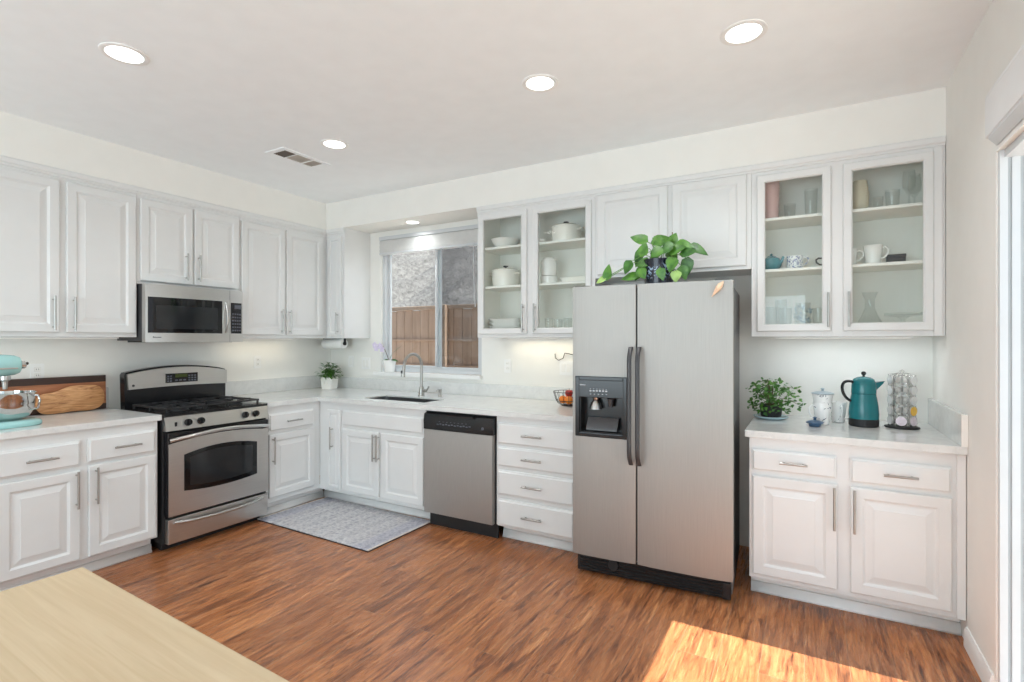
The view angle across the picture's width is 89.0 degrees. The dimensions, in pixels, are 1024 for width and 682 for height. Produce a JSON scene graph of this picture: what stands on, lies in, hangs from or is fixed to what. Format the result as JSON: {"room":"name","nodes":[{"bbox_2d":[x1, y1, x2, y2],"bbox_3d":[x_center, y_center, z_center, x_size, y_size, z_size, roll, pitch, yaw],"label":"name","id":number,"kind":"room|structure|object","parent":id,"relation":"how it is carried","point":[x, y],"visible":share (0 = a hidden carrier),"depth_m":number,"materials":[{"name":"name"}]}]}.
{"room":"kitchen","nodes":[
{"label":"kitchen","id":0,"kind":"room"},
{"bbox_2d":[0,111,325,229],"bbox_3d":[-3.469,-1.216,2.535,0.321,0.258,6.770,0,0,30],"label":"soffit","id":1,"kind":"structure","parent":0,"point":[21,138],"depth_m":3.70,"materials":[{"name":"beige paint"}]},
{"bbox_2d":[0,338,330,408],"bbox_3d":[-3.656,0.026,2.653,0.120,2.743,7.030,0,0,30],"label":"wall","id":2,"kind":"structure","parent":0,"point":[295,357],"depth_m":4.11,"materials":[{"name":"beige paint"}]},
{"bbox_2d":[30,364,43,377],"bbox_3d":[-3.135,0.208,3.438,0.009,0.116,0.072,0,0,30],"label":"wall outlet","id":3,"kind":"object","parent":2,"relation":"attached to","point":[36,370],"visible":0.84,"depth_m":3.44,"materials":[{"name":"white paint"}]},
{"bbox_2d":[0,155,137,336],"bbox_3d":[-2.963,-0.556,3.364,0.377,1.059,0.840,0,0,30],"label":"upper cabinet","id":4,"kind":"object","parent":2,"relation":"attached to","point":[68,239],"visible":0.99,"depth_m":3.30,"materials":[{"name":"white paint"}]},
{"bbox_2d":[0,337,118,338],"bbox_3d":[-2.931,-0.021,3.339,0.030,0.010,0.700,0,0,30],"label":"light","id":5,"kind":"object","parent":4,"relation":"attached to","point":[0,337],"visible":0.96,"depth_m":3.38,"materials":[{"name":"white paint"}]},
{"bbox_2d":[27,338,98,338],"bbox_3d":[-2.931,-0.016,3.339,0.020,0.002,0.680,0,0,30],"label":"diffuser","id":6,"kind":"object","parent":5,"relation":"attached to","point":[27,338],"depth_m":3.37,"materials":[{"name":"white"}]},
{"bbox_2d":[106,387,108,407],"bbox_3d":[-3.242,0.410,3.236,0.019,0.146,1.253,0,0,30],"label":"backsplash","id":7,"kind":"structure","parent":2,"relation":"attached to","point":[107,389],"depth_m":3.77,"materials":[{"name":"white tile"}]},
{"bbox_2d":[137,187,240,290],"bbox_3d":[-2.566,-0.746,4.060,0.377,0.681,0.761,0,0,30],"label":"upper cabinet","id":8,"kind":"object","parent":2,"relation":"attached to","point":[182,241],"visible":0.91,"depth_m":3.93,"materials":[{"name":"white paint"}]},
{"bbox_2d":[117,283,242,341],"bbox_3d":[-2.518,-0.196,4.010,0.464,0.412,0.715,0,0,30],"label":"microwave","id":9,"kind":"object","parent":8,"relation":"attached to","point":[165,313],"visible":0.98,"depth_m":3.83,"materials":[{"name":"grey metal"}]},
{"bbox_2d":[254,356,260,367],"bbox_3d":[-2.351,0.194,4.812,0.009,0.116,0.072,0,0,30],"label":"wall outlet","id":10,"kind":"object","parent":2,"relation":"attached to","point":[257,359],"visible":1,"depth_m":4.81,"materials":[{"name":"white paint"}]},
{"bbox_2d":[225,375,320,395],"bbox_3d":[-2.238,0.420,4.998,0.019,0.126,1.269,0,0,30],"label":"backsplash","id":11,"kind":"structure","parent":2,"relation":"attached to","point":[233,388],"depth_m":4.91,"materials":[{"name":"white stone"}]},
{"bbox_2d":[239,210,326,337],"bbox_3d":[-2.156,-0.556,4.779,0.377,1.059,0.893,0,0,30],"label":"upper cabinet","id":12,"kind":"object","parent":2,"relation":"attached to","point":[282,263],"visible":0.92,"depth_m":4.65,"materials":[{"name":"white paint"}]},
{"bbox_2d":[0,0,992,203],"bbox_3d":[-1.397,-1.405,1.366,5.321,0.120,7.030,0,0,30],"label":"ceiling","id":13,"kind":"structure","parent":0,"point":[419,92],"depth_m":2.61,"materials":[{"name":"paint"}]},
{"bbox_2d":[98,42,149,65],"bbox_3d":[-1.816,-1.341,2.440,0.196,0.007,0.196,0,0,30],"label":"recessed light","id":14,"kind":"object","parent":13,"relation":"in","point":[122,53],"visible":1,"depth_m":2.43,"materials":[{"name":"white paint"}]},
{"bbox_2d":[265,147,330,168],"bbox_3d":[-1.570,-1.342,3.833,0.204,0.006,0.410,0,0,30],"label":"ceiling vent","id":15,"kind":"object","parent":13,"relation":"in","point":[284,153],"visible":1,"depth_m":3.82,"materials":[{"name":"metal"}]},
{"bbox_2d":[320,139,348,149],"bbox_3d":[-1.212,-1.341,3.555,0.184,0.007,0.184,0,0,30],"label":"recessed light","id":16,"kind":"object","parent":13,"relation":"in","point":[335,144],"visible":1,"depth_m":3.55,"materials":[{"name":"white paint"}]},
{"bbox_2d":[522,74,557,91],"bbox_3d":[0.146,-1.341,2.715,0.188,0.007,0.188,0,0,30],"label":"recessed light","id":17,"kind":"object","parent":13,"relation":"in","point":[536,82],"visible":1,"depth_m":2.71,"materials":[{"name":"white paint"}]},
{"bbox_2d":[720,19,767,45],"bbox_3d":[1.010,-1.341,2.271,0.192,0.007,0.192,0,0,30],"label":"recessed light","id":18,"kind":"object","parent":13,"relation":"in","point":[744,32],"visible":1,"depth_m":2.26,"materials":[{"name":"white paint"}]},
{"bbox_2d":[93,489,981,681],"bbox_3d":[-1.397,1.438,1.366,5.321,0.080,7.030,0,0,30],"label":"floor","id":19,"kind":"structure","parent":0,"point":[431,603],"depth_m":2.61,"materials":[{"name":"brown wood"}]},
{"bbox_2d":[0,421,156,591],"bbox_3d":[-2.912,0.960,3.049,0.776,0.876,1.214,0,0,30],"label":"base cabinet","id":20,"kind":"object","parent":19,"relation":"on","point":[87,498],"visible":0.95,"depth_m":3.02,"materials":[{"name":"white paint"}]},
{"bbox_2d":[0,387,161,439],"bbox_3d":[-2.930,0.429,3.058,0.739,0.184,1.253,0,0,30],"label":"countertop","id":21,"kind":"structure","parent":20,"relation":"on","point":[105,417],"depth_m":3.21,"materials":[{"name":"white stone"}]},
{"bbox_2d":[0,354,41,429],"bbox_3d":[-2.916,0.279,2.863,0.256,0.409,0.507,0,0,29],"label":"stand mixer","id":22,"kind":"object","parent":21,"relation":"on","point":[15,406],"visible":1,"depth_m":2.93,"materials":[{"name":"teal metal"}]},
{"bbox_2d":[0,390,40,420],"bbox_3d":[-2.866,0.370,2.957,0.254,0.156,0.254,0,0,30],"label":"bowl","id":23,"kind":"object","parent":22,"relation":"on","point":[14,405],"depth_m":2.92,"materials":[{"name":"metal"}]},
{"bbox_2d":[0,375,105,415],"bbox_3d":[-3.091,0.363,3.438,0.032,0.240,0.690,0,0,30],"label":"cutting board","id":24,"kind":"object","parent":21,"relation":"on","point":[52,384],"visible":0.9,"depth_m":3.47,"materials":[{"name":"brown wood"}]},
{"bbox_2d":[35,385,103,413],"bbox_3d":[-2.982,0.393,3.520,0.033,0.179,0.380,0,0,30],"label":"cutting board","id":25,"kind":"object","parent":21,"relation":"on","point":[78,397],"visible":0.92,"depth_m":3.52,"materials":[{"name":"brown wood"}]},
{"bbox_2d":[0,567,288,681],"bbox_3d":[-1.021,1.023,0.596,1.310,0.750,1.305,0,0,32],"label":"table","id":26,"kind":"object","parent":19,"relation":"on","point":[76,625],"visible":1,"depth_m":1.12,"materials":[{"name":"brown wood"}]},
{"bbox_2d":[120,365,269,549],"bbox_3d":[-2.355,0.792,3.892,0.763,1.212,0.755,0,0,30],"label":"gas range","id":27,"kind":"object","parent":19,"relation":"on","point":[212,448],"visible":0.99,"depth_m":3.73,"materials":[{"name":"silver metal"}]},
{"bbox_2d":[125,400,267,417],"bbox_3d":[-2.334,0.494,3.880,0.542,0.021,0.755,0,0,30],"label":"cooktop","id":28,"kind":"object","parent":27,"relation":"in","point":[227,408],"depth_m":3.73,"materials":[{"name":"black metal"}]},
{"bbox_2d":[259,401,323,516],"bbox_3d":[-2.068,0.960,4.530,0.776,0.876,0.622,0,0,30],"label":"base cabinet","id":29,"kind":"object","parent":19,"relation":"on","point":[294,429],"visible":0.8,"depth_m":4.31,"materials":[{"name":"white paint"}]},
{"bbox_2d":[257,497,429,551],"bbox_3d":[-1.300,1.391,4.040,1.210,0.012,0.670,0,0,31],"label":"rug","id":30,"kind":"object","parent":19,"relation":"on","point":[349,524],"visible":0.96,"depth_m":3.96,"materials":[{"name":"grey fabric"}]},
{"bbox_2d":[320,401,429,519],"bbox_3d":[-1.032,0.960,4.576,1.260,0.876,0.806,0,0,30],"label":"base cabinet","id":31,"kind":"object","parent":19,"relation":"on","point":[371,456],"visible":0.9,"depth_m":4.23,"materials":[{"name":"white paint"}]},
{"bbox_2d":[225,375,572,421],"bbox_3d":[-0.881,0.439,4.225,3.143,0.164,1.269,0,0,30],"label":"countertop","id":32,"kind":"structure","parent":31,"relation":"on","point":[516,401],"depth_m":4.46,"materials":[{"name":"white stone"}]},
{"bbox_2d":[317,362,342,388],"bbox_3d":[-1.845,0.347,5.273,0.311,0.271,0.306,0,0,15],"label":"potted plant","id":33,"kind":"object","parent":32,"relation":"on","point":[328,381],"visible":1,"depth_m":5.22,"materials":[{"name":"green plant"}]},
{"bbox_2d":[370,396,436,402],"bbox_3d":[-0.910,0.594,4.377,0.705,0.198,0.315,0,0,30],"label":"sink","id":34,"kind":"object","parent":32,"relation":"in","point":[383,397],"visible":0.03,"depth_m":4.55,"materials":[{"name":"silver metal"}]},
{"bbox_2d":[401,353,428,395],"bbox_3d":[-0.859,0.293,4.556,0.250,0.380,0.128,0,0,-24],"label":"faucet","id":35,"kind":"object","parent":32,"relation":"on","point":[422,390],"visible":1,"depth_m":4.59,"materials":[{"name":"silver metal"}]},
{"bbox_2d":[553,390,572,405],"bbox_3d":[0.427,0.429,3.900,0.241,0.106,0.241,0,0,30],"label":"wire basket","id":36,"kind":"object","parent":32,"relation":"on","point":[564,404],"visible":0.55,"depth_m":3.87,"materials":[{"name":"metal"}]},
{"bbox_2d":[423,410,498,537],"bbox_3d":[-0.221,0.964,4.091,0.616,0.868,0.750,0,0,30],"label":"dishwasher","id":37,"kind":"object","parent":19,"relation":"on","point":[460,449],"visible":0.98,"depth_m":3.77,"materials":[{"name":"silver metal"}]},
{"bbox_2d":[497,416,572,551],"bbox_3d":[0.328,0.960,3.801,0.609,0.876,0.806,0,0,30],"label":"base cabinet","id":38,"kind":"object","parent":19,"relation":"on","point":[535,456],"visible":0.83,"depth_m":3.49,"materials":[{"name":"white paint"}]},
{"bbox_2d":[573,279,738,599],"bbox_3d":[0.919,0.534,3.248,0.888,1.728,0.860,0,0,26],"label":"refrigerator","id":39,"kind":"object","parent":19,"relation":"on","point":[656,365],"visible":1,"depth_m":2.90,"materials":[{"name":"silver metal"}]},
{"bbox_2d":[597,232,707,283],"bbox_3d":[0.832,-0.470,3.100,0.644,0.335,0.202,0,0,30],"label":"potted plant","id":40,"kind":"object","parent":39,"relation":"on","point":[655,269],"visible":0.94,"depth_m":3.02,"materials":[{"name":"green plant"}]},
{"bbox_2d":[711,281,723,296],"bbox_3d":[1.084,-0.274,2.746,0.061,0.082,0.032,0,0,26],"label":"magnet","id":41,"kind":"object","parent":39,"relation":"attached to","point":[719,286],"visible":1,"depth_m":2.73},
{"bbox_2d":[749,437,965,635],"bbox_3d":[1.866,0.960,2.925,0.911,0.876,0.806,0,0,30],"label":"base cabinet","id":42,"kind":"object","parent":19,"relation":"on","point":[880,533],"visible":0.95,"depth_m":2.59,"materials":[{"name":"white paint"}]},
{"bbox_2d":[745,398,967,454],"bbox_3d":[1.863,0.428,2.938,0.932,0.185,0.787,0,0,30],"label":"countertop","id":43,"kind":"structure","parent":42,"relation":"on","point":[946,429],"depth_m":2.69,"materials":[{"name":"white stone"}]},
{"bbox_2d":[745,377,806,419],"bbox_3d":[1.642,0.353,3.241,0.343,0.259,0.300,0,0,30],"label":"potted plant","id":44,"kind":"object","parent":43,"relation":"on","point":[772,409],"visible":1,"depth_m":3.21,"materials":[{"name":"green plant"}]},
{"bbox_2d":[806,416,823,426],"bbox_3d":[1.717,0.456,2.952,0.098,0.055,0.089,0,0,7],"label":"topper","id":45,"kind":"object","parent":43,"relation":"on","point":[813,423],"visible":1,"depth_m":2.93,"materials":[{"name":"blue ceramic"}]},
{"bbox_2d":[808,402,832,424],"bbox_3d":[1.798,0.420,3.029,0.116,0.126,0.100,0,0,41],"label":"mug","id":46,"kind":"object","parent":43,"relation":"on","point":[822,411],"visible":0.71,"depth_m":2.99,"materials":[{"name":"grey ceramic"}]},
{"bbox_2d":[812,394,832,402],"bbox_3d":[1.804,0.357,3.024,0.107,0.098,0.107,0,0,-30],"label":"mug","id":47,"kind":"object","parent":46,"relation":"on","point":[817,398],"visible":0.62,"depth_m":2.98,"materials":[{"name":"grey ceramic"}]},
{"bbox_2d":[811,388,833,394],"bbox_3d":[1.804,0.289,3.024,0.120,0.036,0.109,0,0,30],"label":"topper","id":48,"kind":"object","parent":47,"relation":"on","point":[822,392],"visible":1,"depth_m":3.00,"materials":[{"name":"white ceramic"}]},
{"bbox_2d":[831,401,846,422],"bbox_3d":[1.947,0.422,3.096,0.092,0.122,0.111,0,0,-20],"label":"mug","id":49,"kind":"object","parent":43,"relation":"on","point":[838,413],"visible":0.88,"depth_m":3.07,"materials":[{"name":"grey ceramic"}]},
{"bbox_2d":[841,371,884,427],"bbox_3d":[1.999,0.328,2.968,0.183,0.310,0.154,0,0,-32],"label":"coffee carafe","id":50,"kind":"object","parent":43,"relation":"on","point":[863,411],"visible":1,"depth_m":2.92,"materials":[{"name":"teal ceramic"}]},
{"bbox_2d":[884,370,920,429],"bbox_3d":[2.175,0.321,2.904,0.164,0.324,0.164,0,0,30],"label":"pod carousel","id":51,"kind":"object","parent":43,"relation":"on","point":[894,426],"visible":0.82,"depth_m":2.88,"materials":[{"name":"metal"}]},
{"bbox_2d":[887,405,899,413],"bbox_3d":[2.134,0.385,2.911,0.043,0.050,0.050,0,0,10],"label":"pod","id":52,"kind":"object","parent":51,"relation":"in","point":[889,408],"visible":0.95,"depth_m":2.90,"materials":[{"name":"plastic"}]},
{"bbox_2d":[887,395,899,403],"bbox_3d":[2.134,0.329,2.911,0.043,0.050,0.050,0,0,10],"label":"pod","id":53,"kind":"object","parent":51,"relation":"in","point":[889,398],"visible":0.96,"depth_m":2.90,"materials":[{"name":"plastic"}]},
{"bbox_2d":[887,385,899,393],"bbox_3d":[2.134,0.273,2.911,0.043,0.050,0.050,0,0,10],"label":"pod","id":54,"kind":"object","parent":51,"relation":"in","point":[889,388],"visible":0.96,"depth_m":2.90,"materials":[{"name":"plastic"}]},
{"bbox_2d":[887,375,899,383],"bbox_3d":[2.134,0.217,2.911,0.043,0.050,0.050,0,0,10],"label":"pod","id":55,"kind":"object","parent":51,"relation":"in","point":[889,378],"visible":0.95,"depth_m":2.90,"materials":[{"name":"plastic"}]},
{"bbox_2d":[896,417,906,425],"bbox_3d":[2.148,0.441,2.872,0.050,0.050,0.043,0,0,40],"label":"pod","id":56,"kind":"object","parent":51,"relation":"on","point":[901,421],"visible":1,"depth_m":2.85,"materials":[{"name":"plastic"}]},
{"bbox_2d":[904,407,916,415],"bbox_3d":[2.189,0.385,2.865,0.050,0.050,0.043,0,0,-20],"label":"pod","id":57,"kind":"object","parent":51,"relation":"in","point":[913,410],"visible":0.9,"depth_m":2.85,"materials":[{"name":"plastic"}]},
{"bbox_2d":[904,397,916,405],"bbox_3d":[2.189,0.329,2.865,0.050,0.050,0.043,0,0,-20],"label":"pod","id":58,"kind":"object","parent":51,"relation":"in","point":[913,400],"visible":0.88,"depth_m":2.85,"materials":[{"name":"plastic"}]},
{"bbox_2d":[904,386,916,394],"bbox_3d":[2.189,0.273,2.865,0.050,0.050,0.043,0,0,-20],"label":"pod","id":59,"kind":"object","parent":51,"relation":"in","point":[913,390],"visible":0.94,"depth_m":2.85,"materials":[{"name":"plastic"}]},
{"bbox_2d":[904,376,916,384],"bbox_3d":[2.189,0.217,2.865,0.050,0.050,0.043,0,0,-20],"label":"pod","id":60,"kind":"object","parent":51,"relation":"in","point":[913,380],"visible":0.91,"depth_m":2.85,"materials":[{"name":"plastic"}]},
{"bbox_2d":[905,417,916,425],"bbox_3d":[2.189,0.441,2.865,0.050,0.050,0.043,0,0,-20],"label":"pod","id":61,"kind":"object","parent":51,"relation":"on","point":[913,421],"visible":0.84,"depth_m":2.85,"materials":[{"name":"plastic"}]},
{"bbox_2d":[331,219,932,546],"bbox_3d":[0.361,0.026,4.329,5.201,2.743,0.140,0,0,30],"label":"wall","id":62,"kind":"structure","parent":0,"point":[812,364],"depth_m":3.54,"materials":[{"name":"beige paint"}]},
{"bbox_2d":[326,227,369,337],"bbox_3d":[-1.642,-0.556,5.161,0.253,1.059,0.394,0,0,30],"label":"upper cabinet","id":63,"kind":"object","parent":62,"relation":"attached to","point":[347,250],"visible":1,"depth_m":5.05,"materials":[{"name":"white paint"}]},
{"bbox_2d":[321,338,347,348],"bbox_3d":[-1.812,0.025,5.314,0.308,0.102,0.100,0,0,30],"label":"paper towel holder","id":64,"kind":"object","parent":63,"relation":"attached to","point":[326,343],"visible":1,"depth_m":5.26,"materials":[{"name":"white paper"}]},
{"bbox_2d":[348,356,353,366],"bbox_3d":[-1.670,0.213,5.401,0.072,0.116,0.008,0,0,30],"label":"wall outlet","id":65,"kind":"object","parent":62,"relation":"attached to","point":[350,358],"visible":1,"depth_m":5.40,"materials":[{"name":"white paint"}]},
{"bbox_2d":[373,371,482,379],"bbox_3d":[-0.813,0.323,4.915,1.270,0.036,0.085,0,0,30],"label":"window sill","id":66,"kind":"structure","parent":62,"relation":"attached to","point":[382,373],"depth_m":4.82,"materials":[{"name":"white paint"}]},
{"bbox_2d":[372,342,399,371],"bbox_3d":[-1.202,0.154,5.110,0.364,0.300,0.128,0,0,30],"label":"orchid","id":67,"kind":"object","parent":66,"relation":"on","point":[389,365],"visible":1,"depth_m":5.07,"materials":[{"name":"white ceramic"}]},
{"bbox_2d":[383,249,481,374],"bbox_3d":[-0.761,-0.364,4.956,1.200,1.335,0.082,0,0,30],"label":"window","id":68,"kind":"structure","parent":62,"relation":"in","point":[387,260],"depth_m":4.93,"materials":[{"name":"white plastic"}]},
{"bbox_2d":[379,224,477,306],"bbox_3d":[-0.795,-0.666,4.896,1.180,0.728,0.070,0,0,30],"label":"window shade","id":69,"kind":"object","parent":68,"relation":"attached to","point":[462,236],"visible":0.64,"depth_m":4.85,"materials":[{"name":"grey fabric"}]},
{"bbox_2d":[333,376,572,400],"bbox_3d":[-0.564,0.430,4.763,3.124,0.106,0.019,0,0,30],"label":"backsplash","id":70,"kind":"structure","parent":62,"relation":"attached to","point":[494,390],"depth_m":4.70,"materials":[{"name":"white stone"}]},
{"bbox_2d":[504,359,511,372],"bbox_3d":[-0.037,0.214,4.470,0.072,0.116,0.009,0,0,30],"label":"wall outlet","id":71,"kind":"object","parent":62,"relation":"attached to","point":[507,362],"visible":1,"depth_m":4.47,"materials":[{"name":"white paint"}]},
{"bbox_2d":[476,189,610,337],"bbox_3d":[0.227,-0.556,4.096,1.007,1.059,0.394,0,0,30],"label":"upper cabinet","id":72,"kind":"object","parent":62,"relation":"attached to","point":[539,306],"visible":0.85,"depth_m":4.14,"materials":[{"name":"white paint"}]},
{"bbox_2d":[489,266,520,285],"bbox_3d":[-0.052,-0.530,4.282,0.256,0.178,0.230,0,0,-10],"label":"pot","id":73,"kind":"object","parent":72,"relation":"on","point":[500,276],"visible":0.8,"depth_m":4.19,"materials":[{"name":"beige ceramic"}]},
{"bbox_2d":[491,237,519,246],"bbox_3d":[-0.054,-0.792,4.278,0.236,0.075,0.236,0,0,30],"label":"bowl","id":74,"kind":"object","parent":72,"relation":"on","point":[500,241],"visible":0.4,"depth_m":4.20,"materials":[{"name":"white ceramic"}]},
{"bbox_2d":[485,237,584,255],"bbox_3d":[0.244,-0.745,4.126,0.966,0.018,0.302,0,0,30],"label":"shelf","id":75,"kind":"object","parent":72,"relation":"attached to","point":[577,244],"depth_m":4.14,"materials":[{"name":"paint"}]},
{"bbox_2d":[485,281,584,291],"bbox_3d":[0.244,-0.431,4.126,0.966,0.018,0.302,0,0,30],"label":"shelf","id":76,"kind":"object","parent":72,"relation":"attached to","point":[555,286],"depth_m":4.11,"materials":[{"name":"paint"}]},
{"bbox_2d":[508,338,572,338],"bbox_3d":[0.298,-0.021,4.158,0.750,0.010,0.030,0,0,30],"label":"light","id":77,"kind":"object","parent":72,"relation":"attached to","point":[508,338],"visible":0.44,"depth_m":4.18,"materials":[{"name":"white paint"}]},
{"bbox_2d":[540,276,556,282],"bbox_3d":[0.288,-0.472,4.071,0.132,0.062,0.132,0,0,30],"label":"bowl","id":78,"kind":"object","parent":72,"relation":"on","point":[544,279],"visible":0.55,"depth_m":4.01,"materials":[{"name":"white ceramic"}]},
{"bbox_2d":[541,257,556,275],"bbox_3d":[0.288,-0.580,4.071,0.128,0.152,0.128,0,0,30],"label":"canister","id":79,"kind":"object","parent":78,"relation":"on","point":[548,264],"visible":0.88,"depth_m":4.02,"materials":[{"name":"white ceramic"}]},
{"bbox_2d":[548,221,584,240],"bbox_3d":[0.418,-0.838,4.015,0.230,0.165,0.256,0,0,-21],"label":"pot","id":80,"kind":"object","parent":72,"relation":"on","point":[566,230],"visible":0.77,"depth_m":3.92,"materials":[{"name":"beige ceramic"}]},
{"bbox_2d":[560,276,584,281],"bbox_3d":[0.503,-0.461,3.972,0.236,0.040,0.180,0,0,30],"label":"baking dish","id":81,"kind":"object","parent":72,"relation":"on","point":[577,278],"visible":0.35,"depth_m":3.90,"materials":[{"name":"beige ceramic"}]},
{"bbox_3d":[-0.026,-0.070,4.267,0.300,0.040,0.214,0,0,30],"label":"platter","id":82,"kind":"object","parent":72,"relation":"in","visible":0},
{"bbox_2d":[489,326,520,327],"bbox_3d":[-0.025,-0.100,4.267,0.300,0.040,0.214,0,0,30],"label":"platter","id":83,"kind":"object","parent":82,"relation":"on","point":[489,326],"visible":0.43,"depth_m":4.17,"materials":[{"name":"white ceramic"}]},
{"bbox_2d":[489,322,520,325],"bbox_3d":[-0.025,-0.130,4.267,0.300,0.040,0.214,0,0,30],"label":"platter","id":84,"kind":"object","parent":83,"relation":"on","point":[495,323],"visible":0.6,"depth_m":4.17,"materials":[{"name":"white ceramic"}]},
{"bbox_2d":[489,318,520,322],"bbox_3d":[-0.025,-0.160,4.267,0.300,0.040,0.214,0,0,30],"label":"platter","id":85,"kind":"object","parent":84,"relation":"on","point":[507,319],"visible":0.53,"depth_m":4.17,"materials":[{"name":"white ceramic"}]},
{"bbox_2d":[560,361,572,374],"bbox_3d":[0.437,0.218,4.200,0.115,0.116,0.010,0,0,30],"label":"wall outlet","id":86,"kind":"object","parent":62,"relation":"attached to","point":[566,367],"visible":1,"depth_m":4.20,"materials":[{"name":"white paint"}]},
{"bbox_2d":[595,165,751,282],"bbox_3d":[1.117,-0.766,3.611,1.018,0.639,0.356,0,0,30],"label":"upper cabinet","id":87,"kind":"object","parent":62,"relation":"attached to","point":[712,210],"visible":0.81,"depth_m":3.41,"materials":[{"name":"white paint"}]},
{"bbox_2d":[751,135,945,336],"bbox_3d":[1.957,-0.556,3.110,0.936,1.059,0.394,0,0,30],"label":"upper cabinet","id":88,"kind":"object","parent":62,"relation":"attached to","point":[836,290],"visible":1,"depth_m":3.10,"materials":[{"name":"white paint"}]},
{"bbox_2d":[765,181,779,217],"bbox_3d":[1.633,-0.877,3.294,0.110,0.245,0.110,0,0,30],"label":"vase","id":89,"kind":"object","parent":88,"relation":"on","point":[772,193],"visible":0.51,"depth_m":3.25,"materials":[{"name":"pink ceramic"}]},
{"bbox_2d":[765,254,784,268],"bbox_3d":[1.633,-0.496,3.282,0.135,0.110,0.121,0,0,16],"label":"teapot","id":90,"kind":"object","parent":88,"relation":"on","point":[771,262],"visible":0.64,"depth_m":3.23,"materials":[{"name":"teal ceramic"}]},
{"bbox_2d":[786,255,808,267],"bbox_3d":[1.763,-0.483,3.224,0.114,0.084,0.092,0,0,8],"label":"mug","id":91,"kind":"object","parent":88,"relation":"on","point":[794,261],"visible":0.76,"depth_m":3.19,"materials":[{"name":"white ceramic"}]},
{"bbox_2d":[793,303,812,322],"bbox_3d":[1.790,-0.141,3.203,0.106,0.184,0.107,0,0,30],"label":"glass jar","id":92,"kind":"object","parent":88,"relation":"in","point":[803,308],"visible":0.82,"depth_m":3.18,"materials":[{"name":"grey glass"}]},
{"bbox_2d":[774,336,913,338],"bbox_3d":[1.951,-0.021,3.101,0.700,0.010,0.030,0,0,30],"label":"light","id":93,"kind":"object","parent":88,"relation":"attached to","point":[873,336],"visible":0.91,"depth_m":3.05,"materials":[{"name":"white paint"}]},
{"bbox_2d":[765,202,922,230],"bbox_3d":[1.974,-0.745,3.139,0.895,0.018,0.302,0,0,30],"label":"shelf","id":94,"kind":"object","parent":88,"relation":"attached to","point":[910,211],"depth_m":3.11,"materials":[{"name":"paint"}]},
{"bbox_2d":[765,260,922,277],"bbox_3d":[1.974,-0.431,3.139,0.895,0.018,0.302,0,0,30],"label":"shelf","id":95,"kind":"object","parent":88,"relation":"attached to","point":[914,266],"depth_m":3.12,"materials":[{"name":"paint"}]},
{"bbox_2d":[853,248,863,263],"bbox_3d":[2.000,-0.491,3.075,0.088,0.100,0.109,0,0,-10],"label":"mug","id":96,"kind":"object","parent":88,"relation":"on","point":[855,251],"visible":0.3,"depth_m":3.05,"materials":[{"name":"white ceramic"}]},
{"bbox_2d":[853,180,868,208],"bbox_3d":[2.050,-0.848,3.068,0.092,0.185,0.092,0,0,30],"label":"vase","id":97,"kind":"object","parent":88,"relation":"on","point":[860,187],"visible":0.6,"depth_m":3.03,"materials":[{"name":"beige ceramic"}]},
{"bbox_2d":[863,244,888,262],"bbox_3d":[2.103,-0.497,3.016,0.114,0.112,0.096,0,0,17],"label":"mug","id":98,"kind":"object","parent":88,"relation":"on","point":[872,253],"visible":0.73,"depth_m":2.98,"materials":[{"name":"white ceramic"}]},
{"bbox_2d":[885,253,905,261],"bbox_3d":[2.234,-0.472,3.032,0.094,0.062,0.054,0,0,30],"label":"tin","id":99,"kind":"object","parent":88,"relation":"on","point":[891,257],"visible":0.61,"depth_m":3.01,"materials":[{"name":"grey metal"}]},
{"bbox_2d":[326,87,945,233],"bbox_3d":[0.322,-1.216,4.077,4.740,0.258,0.338,0,0,30],"label":"soffit","id":100,"kind":"structure","parent":0,"point":[918,115],"depth_m":3.48,"materials":[{"name":"beige paint"}]},
{"bbox_2d":[933,0,1023,681],"bbox_3d":[0.820,0.026,0.022,0.140,2.743,6.890,0,0,30],"label":"wall","id":101,"kind":"structure","parent":0,"point":[965,359],"depth_m":2.23,"materials":[{"name":"paint"}]},
{"bbox_2d":[964,627,993,681],"bbox_3d":[1.979,1.353,2.213,0.014,0.090,0.395,0,0,30],"label":"baseboard","id":102,"kind":"structure","parent":101,"relation":"attached to","point":[984,671],"depth_m":2.20,"materials":[{"name":"white paint"}]},
{"bbox_2d":[985,44,1023,144],"bbox_3d":[1.353,-0.867,1.134,0.029,0.234,2.070,0,0,30],"label":"roller shade","id":103,"kind":"object","parent":101,"relation":"attached to","point":[1004,102],"visible":1,"depth_m":1.83,"materials":[{"name":"white fabric"}]},
{"bbox_2d":[998,131,1023,681],"bbox_3d":[1.450,0.333,1.133,0.124,2.130,1.965,0,0,30],"label":"door","id":104,"kind":"structure","parent":101,"relation":"in","point":[1011,159],"depth_m":1.99,"materials":[{"name":"white plastic"}]},
{"label":"outside","id":105,"kind":"structure","parent":0,"visible":0},
{"bbox_3d":[0.405,1.478,5.760,23.000,0.120,2.390,0,0,30],"label":"ground","id":106,"kind":"structure","parent":105,"visible":0},
{"bbox_2d":[392,304,477,374],"bbox_3d":[-0.844,0.468,6.900,6.101,1.900,0.105,0,0,30],"label":"wooden fence","id":107,"kind":"object","parent":106,"relation":"on","point":[412,331],"visible":0.1,"depth_m":7.04,"materials":[{"name":"brown wood"}]},
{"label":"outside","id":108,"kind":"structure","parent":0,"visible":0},
{"bbox_2d":[392,246,477,311],"bbox_3d":[-0.237,-1.268,11.702,14.000,6.202,7.500,0,0,30],"label":"hillside","id":109,"kind":"structure","parent":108,"point":[413,274],"depth_m":12.46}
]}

